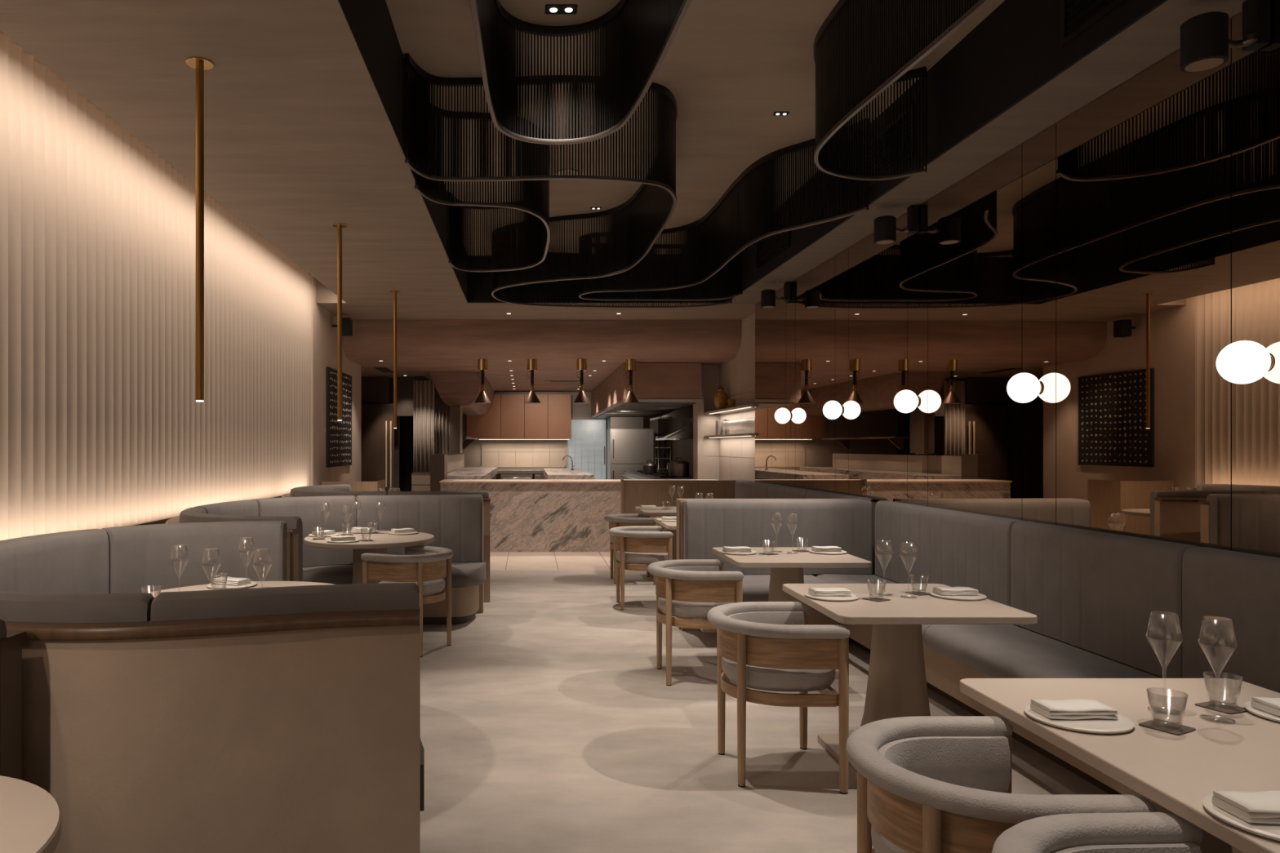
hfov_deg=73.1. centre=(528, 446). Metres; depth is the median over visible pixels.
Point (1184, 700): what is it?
tumbler
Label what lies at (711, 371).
wall
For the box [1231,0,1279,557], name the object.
mirror panel
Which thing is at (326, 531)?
napkin
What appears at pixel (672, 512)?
dining table
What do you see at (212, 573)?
tumbler
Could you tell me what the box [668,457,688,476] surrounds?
cooking pot
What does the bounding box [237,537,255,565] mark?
wine glass
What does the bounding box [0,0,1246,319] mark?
ceiling
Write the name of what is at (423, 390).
curtain
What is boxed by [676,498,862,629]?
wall
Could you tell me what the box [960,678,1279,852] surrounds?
dining table
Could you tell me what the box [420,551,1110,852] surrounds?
floor
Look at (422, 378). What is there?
ceiling vent
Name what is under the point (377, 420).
door
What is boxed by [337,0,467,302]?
trim
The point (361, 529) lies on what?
tumbler
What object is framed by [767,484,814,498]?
cushion
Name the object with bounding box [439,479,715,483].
countertop
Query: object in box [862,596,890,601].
coaster
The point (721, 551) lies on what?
plate
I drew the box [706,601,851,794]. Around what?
barrel armchair
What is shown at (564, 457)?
tap
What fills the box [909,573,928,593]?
tumbler
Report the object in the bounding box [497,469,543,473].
countertop
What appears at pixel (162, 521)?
wall ledge
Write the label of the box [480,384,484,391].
socket
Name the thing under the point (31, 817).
round table
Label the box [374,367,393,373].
ceiling vent
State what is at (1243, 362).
wall lamp
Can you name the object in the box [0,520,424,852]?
booth
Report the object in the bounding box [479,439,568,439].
light strip
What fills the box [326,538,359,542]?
plate
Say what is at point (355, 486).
screen
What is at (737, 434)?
display shelf
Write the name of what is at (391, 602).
cushion
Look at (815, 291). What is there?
mirror panel
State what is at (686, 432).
canopy
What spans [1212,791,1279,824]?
napkin
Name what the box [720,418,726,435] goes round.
book
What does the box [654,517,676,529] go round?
dining table
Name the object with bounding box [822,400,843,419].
wall lamp
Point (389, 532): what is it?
plate
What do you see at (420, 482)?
drawer unit
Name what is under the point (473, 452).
wall
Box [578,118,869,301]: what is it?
slatted screen
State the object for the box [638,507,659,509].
plate
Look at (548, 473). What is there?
countertop
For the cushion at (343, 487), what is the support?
on the booth at (343, 489)
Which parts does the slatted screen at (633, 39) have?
rail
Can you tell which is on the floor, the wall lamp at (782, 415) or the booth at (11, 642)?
the booth at (11, 642)
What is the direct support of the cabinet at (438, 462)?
on the floor
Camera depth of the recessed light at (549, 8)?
4.50 m
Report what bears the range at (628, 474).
on the floor
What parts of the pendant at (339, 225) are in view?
rod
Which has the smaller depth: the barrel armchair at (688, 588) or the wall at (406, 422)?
the barrel armchair at (688, 588)
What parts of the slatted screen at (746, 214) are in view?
rail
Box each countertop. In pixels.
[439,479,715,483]
[447,466,497,479]
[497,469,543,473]
[543,468,594,479]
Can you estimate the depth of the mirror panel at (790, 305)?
9.04 m
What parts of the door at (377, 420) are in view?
pull handle, pull handle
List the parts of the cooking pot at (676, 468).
lid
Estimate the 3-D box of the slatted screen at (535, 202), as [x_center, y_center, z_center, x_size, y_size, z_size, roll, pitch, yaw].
[-0.283,-1.992,6.840,0.921,0.645,2.657,0,0,0]
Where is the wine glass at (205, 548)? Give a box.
[201,548,221,583]
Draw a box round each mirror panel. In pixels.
[755,287,786,485]
[786,280,795,487]
[795,256,835,493]
[835,248,848,494]
[848,213,907,503]
[907,200,928,506]
[928,143,1022,519]
[1022,123,1056,524]
[1056,18,1231,551]
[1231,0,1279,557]
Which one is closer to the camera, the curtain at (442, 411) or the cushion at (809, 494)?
the cushion at (809, 494)
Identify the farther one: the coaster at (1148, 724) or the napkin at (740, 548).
the napkin at (740, 548)
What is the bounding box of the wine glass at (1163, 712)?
[1145,610,1183,715]
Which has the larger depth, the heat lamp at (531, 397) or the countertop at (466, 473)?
the countertop at (466, 473)
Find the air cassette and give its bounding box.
[544,380,581,383]
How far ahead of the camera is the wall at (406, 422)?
16.60 m
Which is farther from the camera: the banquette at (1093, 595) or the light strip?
the light strip
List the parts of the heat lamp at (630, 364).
lamp shade, coiled cord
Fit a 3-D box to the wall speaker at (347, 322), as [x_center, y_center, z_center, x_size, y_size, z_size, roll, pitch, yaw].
[-2.455,-1.570,11.190,0.250,0.220,0.160,0,0,0]
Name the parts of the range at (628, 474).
burner, burner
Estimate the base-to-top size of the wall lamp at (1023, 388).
0.168 m
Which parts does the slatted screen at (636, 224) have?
rail, rail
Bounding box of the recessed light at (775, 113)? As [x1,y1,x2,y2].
[773,111,789,115]
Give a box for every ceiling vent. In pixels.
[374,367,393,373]
[414,376,429,380]
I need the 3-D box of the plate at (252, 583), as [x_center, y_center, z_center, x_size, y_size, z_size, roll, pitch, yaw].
[-1.500,0.699,4.310,0.240,0.011,0.240,0,0,25]
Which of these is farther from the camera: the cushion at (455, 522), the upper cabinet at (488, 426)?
the upper cabinet at (488, 426)
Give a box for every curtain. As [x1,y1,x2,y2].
[413,380,434,472]
[434,386,450,453]
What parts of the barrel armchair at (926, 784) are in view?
leg, seat, leg, leg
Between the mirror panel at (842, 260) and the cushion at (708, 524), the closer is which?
the cushion at (708, 524)
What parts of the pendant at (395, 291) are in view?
rod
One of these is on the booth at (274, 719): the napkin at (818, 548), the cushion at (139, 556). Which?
the cushion at (139, 556)
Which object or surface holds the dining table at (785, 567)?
on the floor
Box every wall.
[0,30,361,540]
[361,376,420,491]
[400,416,413,491]
[447,391,657,479]
[657,410,693,474]
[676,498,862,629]
[704,364,719,479]
[719,312,755,481]
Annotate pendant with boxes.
[185,56,213,401]
[332,222,347,421]
[390,289,400,428]
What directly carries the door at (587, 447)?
in the wall at (473, 452)
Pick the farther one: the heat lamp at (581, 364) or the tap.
the tap
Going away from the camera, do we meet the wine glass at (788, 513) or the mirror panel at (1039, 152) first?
the mirror panel at (1039, 152)
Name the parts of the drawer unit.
drawer, drawer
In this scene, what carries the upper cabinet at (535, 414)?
attached to the wall at (473, 452)
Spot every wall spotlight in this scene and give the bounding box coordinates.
[760,281,791,307]
[874,204,918,244]
[1180,0,1271,72]
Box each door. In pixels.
[361,404,394,492]
[565,418,607,479]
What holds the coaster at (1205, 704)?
on the dining table at (1174, 773)
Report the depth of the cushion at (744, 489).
10.12 m
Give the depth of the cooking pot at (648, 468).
15.10 m
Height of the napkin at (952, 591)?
0.028 m
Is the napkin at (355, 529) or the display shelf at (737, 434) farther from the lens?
the display shelf at (737, 434)
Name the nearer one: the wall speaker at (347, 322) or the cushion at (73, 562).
the cushion at (73, 562)
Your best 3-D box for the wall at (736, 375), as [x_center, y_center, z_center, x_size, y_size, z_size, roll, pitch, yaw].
[3.082,-0.147,11.725,0.308,3.195,2.654,0,0,-1]
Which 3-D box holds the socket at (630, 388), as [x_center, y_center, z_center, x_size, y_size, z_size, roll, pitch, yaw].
[1.461,-0.840,12.250,0.052,0.100,0.052,0,0,0]
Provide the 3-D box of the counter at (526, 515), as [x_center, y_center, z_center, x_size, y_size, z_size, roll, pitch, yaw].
[0.735,0.963,12.040,3.930,0.975,0.640,0,0,0]
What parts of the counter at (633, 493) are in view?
post, panel, panel, panel, panel, panel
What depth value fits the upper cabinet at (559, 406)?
19.10 m
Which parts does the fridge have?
door, door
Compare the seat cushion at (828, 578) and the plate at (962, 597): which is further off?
the seat cushion at (828, 578)
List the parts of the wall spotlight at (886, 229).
arm, knob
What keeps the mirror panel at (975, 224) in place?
attached to the wall
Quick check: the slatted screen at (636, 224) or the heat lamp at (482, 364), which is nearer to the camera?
the slatted screen at (636, 224)
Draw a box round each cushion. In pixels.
[0,528,109,593]
[0,591,154,622]
[0,617,6,639]
[102,520,287,593]
[150,582,419,621]
[179,507,302,581]
[193,499,258,515]
[253,495,355,566]
[289,484,351,497]
[295,489,387,497]
[302,562,485,586]
[355,494,483,561]
[386,490,488,497]
[420,739,424,811]
[683,499,872,573]
[734,479,775,498]
[742,574,829,602]
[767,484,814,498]
[805,490,871,501]
[816,573,931,648]
[875,500,1025,606]
[924,624,1160,678]
[1011,521,1199,678]
[1182,546,1279,693]
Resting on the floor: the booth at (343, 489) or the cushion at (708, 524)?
the booth at (343, 489)
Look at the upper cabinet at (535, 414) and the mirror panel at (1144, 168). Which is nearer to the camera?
the mirror panel at (1144, 168)
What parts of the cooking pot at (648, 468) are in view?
lid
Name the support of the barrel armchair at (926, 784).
on the floor
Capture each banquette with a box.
[680,499,1279,852]
[734,479,878,576]
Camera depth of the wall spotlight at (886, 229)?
6.14 m
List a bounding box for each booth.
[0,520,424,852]
[0,617,26,780]
[165,494,485,624]
[281,484,490,602]
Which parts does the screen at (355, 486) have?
panel, panel, panel, panel, panel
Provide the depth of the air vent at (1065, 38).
3.83 m
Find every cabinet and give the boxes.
[430,453,447,491]
[449,404,462,453]
[466,394,501,439]
[501,394,524,439]
[524,394,547,439]
[547,394,571,439]
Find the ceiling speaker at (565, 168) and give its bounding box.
[555,168,577,175]
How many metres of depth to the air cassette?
16.25 m
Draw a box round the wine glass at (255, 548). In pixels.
[252,548,271,579]
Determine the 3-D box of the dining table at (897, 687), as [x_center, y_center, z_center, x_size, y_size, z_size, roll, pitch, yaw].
[1.710,1.077,3.965,0.830,0.745,0.860,0,0,0]
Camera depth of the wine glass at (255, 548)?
3.69 m
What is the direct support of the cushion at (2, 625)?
on the booth at (11, 642)
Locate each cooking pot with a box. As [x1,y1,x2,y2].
[642,460,656,473]
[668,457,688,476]
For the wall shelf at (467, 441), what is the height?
0.230 m
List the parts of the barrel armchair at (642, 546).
leg, leg, seat rail, armrest, seat, leg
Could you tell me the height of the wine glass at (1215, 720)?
0.260 m
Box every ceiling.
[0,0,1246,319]
[385,0,1004,255]
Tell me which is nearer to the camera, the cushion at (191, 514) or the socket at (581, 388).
the cushion at (191, 514)
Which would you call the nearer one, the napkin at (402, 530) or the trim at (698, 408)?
the napkin at (402, 530)
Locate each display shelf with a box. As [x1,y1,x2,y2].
[704,404,755,414]
[704,433,755,438]
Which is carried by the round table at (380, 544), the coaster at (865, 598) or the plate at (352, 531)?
the plate at (352, 531)
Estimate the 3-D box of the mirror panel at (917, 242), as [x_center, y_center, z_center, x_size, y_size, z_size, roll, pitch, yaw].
[2.826,-0.655,6.180,0.025,2.167,0.305,0,0,-1]
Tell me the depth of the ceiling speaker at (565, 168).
7.17 m
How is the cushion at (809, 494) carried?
on the banquette at (744, 489)
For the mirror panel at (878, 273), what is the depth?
6.84 m
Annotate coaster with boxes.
[759,552,777,555]
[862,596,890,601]
[905,591,930,595]
[1138,719,1195,735]
[1194,701,1248,714]
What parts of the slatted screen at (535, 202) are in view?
rail, rail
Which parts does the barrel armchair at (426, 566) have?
leg, armrest, seat, leg, seat rail, leg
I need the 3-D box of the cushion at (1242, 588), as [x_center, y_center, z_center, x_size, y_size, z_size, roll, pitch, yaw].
[2.790,0.704,2.956,0.123,0.572,1.224,0,0,-1]
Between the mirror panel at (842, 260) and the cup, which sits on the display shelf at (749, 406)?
the cup
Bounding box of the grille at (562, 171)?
[561,171,573,175]
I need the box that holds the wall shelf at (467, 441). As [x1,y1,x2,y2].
[462,436,478,448]
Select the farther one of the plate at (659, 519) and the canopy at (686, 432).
the canopy at (686, 432)
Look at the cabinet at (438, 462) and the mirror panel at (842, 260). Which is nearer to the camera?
the mirror panel at (842, 260)
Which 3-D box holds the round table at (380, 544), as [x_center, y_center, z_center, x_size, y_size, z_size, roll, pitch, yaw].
[-1.240,1.077,6.660,1.000,0.745,1.000,0,0,0]
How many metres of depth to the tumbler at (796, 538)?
5.74 m
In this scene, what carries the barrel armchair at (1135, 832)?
on the floor
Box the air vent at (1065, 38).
[1060,0,1127,47]
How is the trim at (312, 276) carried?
attached to the wall at (103, 424)
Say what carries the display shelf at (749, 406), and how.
attached to the wall at (736, 375)
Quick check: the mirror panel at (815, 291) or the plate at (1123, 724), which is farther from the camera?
the mirror panel at (815, 291)
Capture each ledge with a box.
[127,495,281,526]
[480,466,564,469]
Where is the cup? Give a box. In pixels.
[727,399,735,408]
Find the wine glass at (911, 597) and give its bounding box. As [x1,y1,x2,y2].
[899,540,918,598]
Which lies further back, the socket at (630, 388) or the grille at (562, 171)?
the socket at (630, 388)
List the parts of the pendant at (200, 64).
rod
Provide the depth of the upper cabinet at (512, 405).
19.10 m
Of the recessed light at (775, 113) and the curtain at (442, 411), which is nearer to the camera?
the recessed light at (775, 113)
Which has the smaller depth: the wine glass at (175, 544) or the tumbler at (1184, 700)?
the tumbler at (1184, 700)
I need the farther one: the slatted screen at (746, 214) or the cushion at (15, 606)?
the slatted screen at (746, 214)
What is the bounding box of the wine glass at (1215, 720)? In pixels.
[1197,616,1237,723]
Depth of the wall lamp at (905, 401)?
6.12 m
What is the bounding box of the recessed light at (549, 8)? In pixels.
[545,4,577,13]
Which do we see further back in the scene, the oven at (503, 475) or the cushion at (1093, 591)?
the oven at (503, 475)
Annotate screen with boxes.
[321,480,385,491]
[404,53,732,307]
[413,102,550,271]
[469,0,692,144]
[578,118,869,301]
[813,0,991,180]
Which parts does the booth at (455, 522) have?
cap rail, panel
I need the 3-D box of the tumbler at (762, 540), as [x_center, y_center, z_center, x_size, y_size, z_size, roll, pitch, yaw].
[1.570,0.658,5.590,0.084,0.084,0.084,0,0,0]
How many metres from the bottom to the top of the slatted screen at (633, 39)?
0.645 m
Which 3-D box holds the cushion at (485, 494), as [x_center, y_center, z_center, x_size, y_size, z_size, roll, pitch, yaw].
[-0.850,0.704,7.996,0.941,0.572,0.153,0,0,-7]
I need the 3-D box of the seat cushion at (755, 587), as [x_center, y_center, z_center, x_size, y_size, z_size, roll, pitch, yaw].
[1.716,1.064,6.378,0.942,0.152,0.485,0,0,0]
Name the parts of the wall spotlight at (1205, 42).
arm, knob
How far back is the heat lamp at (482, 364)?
12.20 m
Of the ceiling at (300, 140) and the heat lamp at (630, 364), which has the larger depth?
the heat lamp at (630, 364)
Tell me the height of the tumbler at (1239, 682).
0.084 m
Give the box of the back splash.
[481,440,565,466]
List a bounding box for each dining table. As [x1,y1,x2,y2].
[635,506,676,578]
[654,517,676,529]
[711,546,871,679]
[782,583,1037,780]
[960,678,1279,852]
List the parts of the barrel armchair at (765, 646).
leg, leg, seat, armrest, seat rail, leg, leg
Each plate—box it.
[206,581,257,589]
[308,533,339,537]
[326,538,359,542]
[348,529,378,533]
[388,531,417,534]
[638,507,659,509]
[658,519,676,521]
[720,550,756,555]
[804,591,858,601]
[808,549,847,555]
[929,591,986,600]
[1024,704,1134,733]
[1202,791,1279,841]
[1243,701,1279,722]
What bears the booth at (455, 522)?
on the floor
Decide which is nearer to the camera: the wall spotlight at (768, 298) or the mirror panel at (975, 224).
the mirror panel at (975, 224)
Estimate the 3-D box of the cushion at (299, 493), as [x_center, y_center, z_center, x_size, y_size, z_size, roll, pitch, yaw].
[-1.787,0.704,8.061,0.999,0.572,0.221,0,0,19]
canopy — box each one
[649,404,693,420]
[655,422,693,440]
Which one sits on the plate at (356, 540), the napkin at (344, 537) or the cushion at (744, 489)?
the napkin at (344, 537)
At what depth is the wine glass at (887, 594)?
4.05 m
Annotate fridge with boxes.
[607,417,653,479]
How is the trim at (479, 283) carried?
attached to the ceiling at (300, 140)
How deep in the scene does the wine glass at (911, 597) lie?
3.98 m
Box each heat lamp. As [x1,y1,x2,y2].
[474,359,491,403]
[524,359,540,403]
[573,359,590,403]
[622,359,639,403]
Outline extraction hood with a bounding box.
[591,362,702,417]
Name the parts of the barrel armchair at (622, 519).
seat rail, leg, seat, leg, armrest, leg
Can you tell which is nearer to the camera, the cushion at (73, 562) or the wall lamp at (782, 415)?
the cushion at (73, 562)
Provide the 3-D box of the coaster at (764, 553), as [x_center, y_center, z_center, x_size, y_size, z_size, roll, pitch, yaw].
[1.570,0.703,5.590,0.090,0.003,0.090,0,0,-29]
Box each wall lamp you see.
[774,408,791,423]
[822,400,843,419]
[893,390,919,413]
[1006,373,1042,403]
[1216,340,1272,383]
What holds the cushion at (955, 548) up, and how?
on the banquette at (1093, 595)
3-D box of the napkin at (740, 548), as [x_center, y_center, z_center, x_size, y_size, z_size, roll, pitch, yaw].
[1.380,0.681,5.660,0.170,0.028,0.094,0,0,0]
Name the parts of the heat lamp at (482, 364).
lamp shade, coiled cord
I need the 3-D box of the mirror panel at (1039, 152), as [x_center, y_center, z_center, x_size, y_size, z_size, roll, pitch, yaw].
[2.846,-0.655,4.745,0.025,2.167,0.305,0,0,-1]
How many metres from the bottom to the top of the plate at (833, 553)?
0.011 m
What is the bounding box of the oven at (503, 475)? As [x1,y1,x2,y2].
[500,473,532,479]
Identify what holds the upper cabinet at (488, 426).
attached to the wall at (473, 452)
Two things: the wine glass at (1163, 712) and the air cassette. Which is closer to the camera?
the wine glass at (1163, 712)
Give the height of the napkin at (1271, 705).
0.028 m
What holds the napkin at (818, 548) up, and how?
on the plate at (833, 553)
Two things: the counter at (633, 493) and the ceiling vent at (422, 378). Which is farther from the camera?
the ceiling vent at (422, 378)
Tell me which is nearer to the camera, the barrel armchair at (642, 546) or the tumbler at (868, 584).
the tumbler at (868, 584)
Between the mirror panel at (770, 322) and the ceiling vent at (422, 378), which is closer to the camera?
the mirror panel at (770, 322)
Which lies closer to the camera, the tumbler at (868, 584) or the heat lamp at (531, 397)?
the tumbler at (868, 584)
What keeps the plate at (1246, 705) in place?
on the dining table at (1174, 773)
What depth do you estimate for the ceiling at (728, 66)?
5.42 m
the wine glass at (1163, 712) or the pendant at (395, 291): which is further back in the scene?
the pendant at (395, 291)
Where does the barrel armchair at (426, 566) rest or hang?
on the floor
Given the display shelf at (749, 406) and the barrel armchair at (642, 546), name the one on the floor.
the barrel armchair at (642, 546)
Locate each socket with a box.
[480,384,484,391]
[579,384,583,391]
[628,384,632,391]
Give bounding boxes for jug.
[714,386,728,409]
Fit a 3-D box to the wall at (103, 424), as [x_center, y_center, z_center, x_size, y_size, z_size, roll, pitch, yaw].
[-2.673,-0.350,5.275,0.254,3.600,15.750,0,0,0]
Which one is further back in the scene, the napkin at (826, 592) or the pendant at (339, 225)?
the pendant at (339, 225)
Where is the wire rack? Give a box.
[654,435,671,471]
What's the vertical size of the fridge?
1.980 m
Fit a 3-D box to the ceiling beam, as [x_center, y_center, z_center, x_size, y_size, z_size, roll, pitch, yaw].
[2.483,-2.031,3.890,0.016,0.568,12.982,0,0,-1]
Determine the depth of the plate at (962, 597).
3.94 m
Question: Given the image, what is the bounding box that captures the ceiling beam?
[726,0,1167,302]
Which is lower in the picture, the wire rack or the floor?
the floor
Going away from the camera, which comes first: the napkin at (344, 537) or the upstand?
the napkin at (344, 537)
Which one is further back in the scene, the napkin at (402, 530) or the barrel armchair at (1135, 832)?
the napkin at (402, 530)
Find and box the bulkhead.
[342,320,742,391]
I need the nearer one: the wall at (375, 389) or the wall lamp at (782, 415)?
the wall lamp at (782, 415)
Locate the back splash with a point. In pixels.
(494, 452)
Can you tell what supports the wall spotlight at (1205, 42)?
attached to the mirror panel at (1255, 74)
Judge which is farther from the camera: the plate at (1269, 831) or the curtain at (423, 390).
the curtain at (423, 390)
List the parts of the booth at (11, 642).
panel, cap rail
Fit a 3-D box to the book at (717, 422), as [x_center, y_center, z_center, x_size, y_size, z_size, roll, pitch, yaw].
[2.797,-0.277,12.630,0.035,0.220,0.161,0,0,0]
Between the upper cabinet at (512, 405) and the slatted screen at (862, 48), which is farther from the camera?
the upper cabinet at (512, 405)
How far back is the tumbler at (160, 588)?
3.75 m
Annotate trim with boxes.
[311,275,312,485]
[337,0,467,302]
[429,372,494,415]
[467,255,723,302]
[693,364,704,479]
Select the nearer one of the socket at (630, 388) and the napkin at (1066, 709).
the napkin at (1066, 709)
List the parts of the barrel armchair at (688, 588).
leg, leg, seat rail, armrest, seat, leg, leg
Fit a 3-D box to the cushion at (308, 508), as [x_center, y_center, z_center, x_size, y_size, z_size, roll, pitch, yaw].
[-1.862,0.704,7.045,0.941,0.572,0.224,0,0,-38]
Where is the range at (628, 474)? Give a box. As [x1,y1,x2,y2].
[622,470,693,479]
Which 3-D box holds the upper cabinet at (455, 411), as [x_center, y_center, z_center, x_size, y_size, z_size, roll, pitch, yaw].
[-1.215,-0.285,14.250,0.170,0.790,0.500,0,0,0]
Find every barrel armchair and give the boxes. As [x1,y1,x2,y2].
[360,545,453,657]
[604,513,657,584]
[608,525,673,610]
[647,559,744,685]
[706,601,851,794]
[845,716,1156,852]
[991,812,1203,852]
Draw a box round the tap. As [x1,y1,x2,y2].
[562,455,575,470]
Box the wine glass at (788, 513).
[786,513,799,553]
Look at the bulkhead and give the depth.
11.84 m
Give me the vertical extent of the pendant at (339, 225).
1.541 m
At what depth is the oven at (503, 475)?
18.78 m
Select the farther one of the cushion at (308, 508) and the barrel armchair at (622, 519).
the barrel armchair at (622, 519)
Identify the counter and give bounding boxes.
[439,479,715,551]
[620,479,736,531]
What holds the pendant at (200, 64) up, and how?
hanging from the ceiling at (300, 140)
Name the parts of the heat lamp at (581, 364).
lamp shade, coiled cord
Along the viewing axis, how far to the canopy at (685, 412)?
14.60 m
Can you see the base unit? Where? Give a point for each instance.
(505, 473)
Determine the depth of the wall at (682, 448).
17.37 m
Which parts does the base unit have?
handle, door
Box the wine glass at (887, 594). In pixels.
[875,538,893,595]
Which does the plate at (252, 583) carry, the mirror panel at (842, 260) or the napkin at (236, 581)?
the napkin at (236, 581)
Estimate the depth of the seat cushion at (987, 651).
4.17 m
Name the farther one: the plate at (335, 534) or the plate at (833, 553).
the plate at (335, 534)
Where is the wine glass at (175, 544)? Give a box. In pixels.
[169,544,188,583]
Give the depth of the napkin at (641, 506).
9.62 m
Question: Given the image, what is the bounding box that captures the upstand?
[447,453,464,472]
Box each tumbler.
[141,585,161,594]
[209,573,228,589]
[360,528,372,540]
[761,540,775,554]
[795,537,808,551]
[866,579,886,599]
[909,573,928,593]
[1146,687,1187,729]
[1203,671,1243,709]
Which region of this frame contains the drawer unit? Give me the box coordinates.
[411,472,430,491]
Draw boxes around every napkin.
[212,576,250,586]
[311,529,335,535]
[330,535,355,540]
[351,526,374,531]
[391,528,414,533]
[640,505,656,508]
[661,516,676,519]
[722,546,751,551]
[808,587,851,596]
[811,546,841,551]
[933,586,978,595]
[1030,699,1118,719]
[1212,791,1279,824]
[1250,697,1279,715]
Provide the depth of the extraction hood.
12.62 m
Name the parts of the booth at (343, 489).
cap rail, panel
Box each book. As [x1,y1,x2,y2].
[715,420,719,435]
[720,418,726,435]
[724,420,728,434]
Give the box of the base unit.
[497,469,545,479]
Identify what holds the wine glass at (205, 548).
on the round table at (260, 584)
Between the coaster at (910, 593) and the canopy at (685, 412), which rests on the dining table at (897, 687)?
the coaster at (910, 593)
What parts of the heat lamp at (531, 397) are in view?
lamp shade, coiled cord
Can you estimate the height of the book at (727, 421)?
0.220 m
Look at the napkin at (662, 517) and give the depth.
8.07 m
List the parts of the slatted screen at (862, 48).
rail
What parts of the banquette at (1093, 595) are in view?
panel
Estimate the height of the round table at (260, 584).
0.745 m
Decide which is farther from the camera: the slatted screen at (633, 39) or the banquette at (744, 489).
the banquette at (744, 489)
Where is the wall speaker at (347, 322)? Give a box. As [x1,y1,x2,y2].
[332,317,352,336]
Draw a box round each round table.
[0,775,62,852]
[149,581,333,598]
[303,530,434,584]

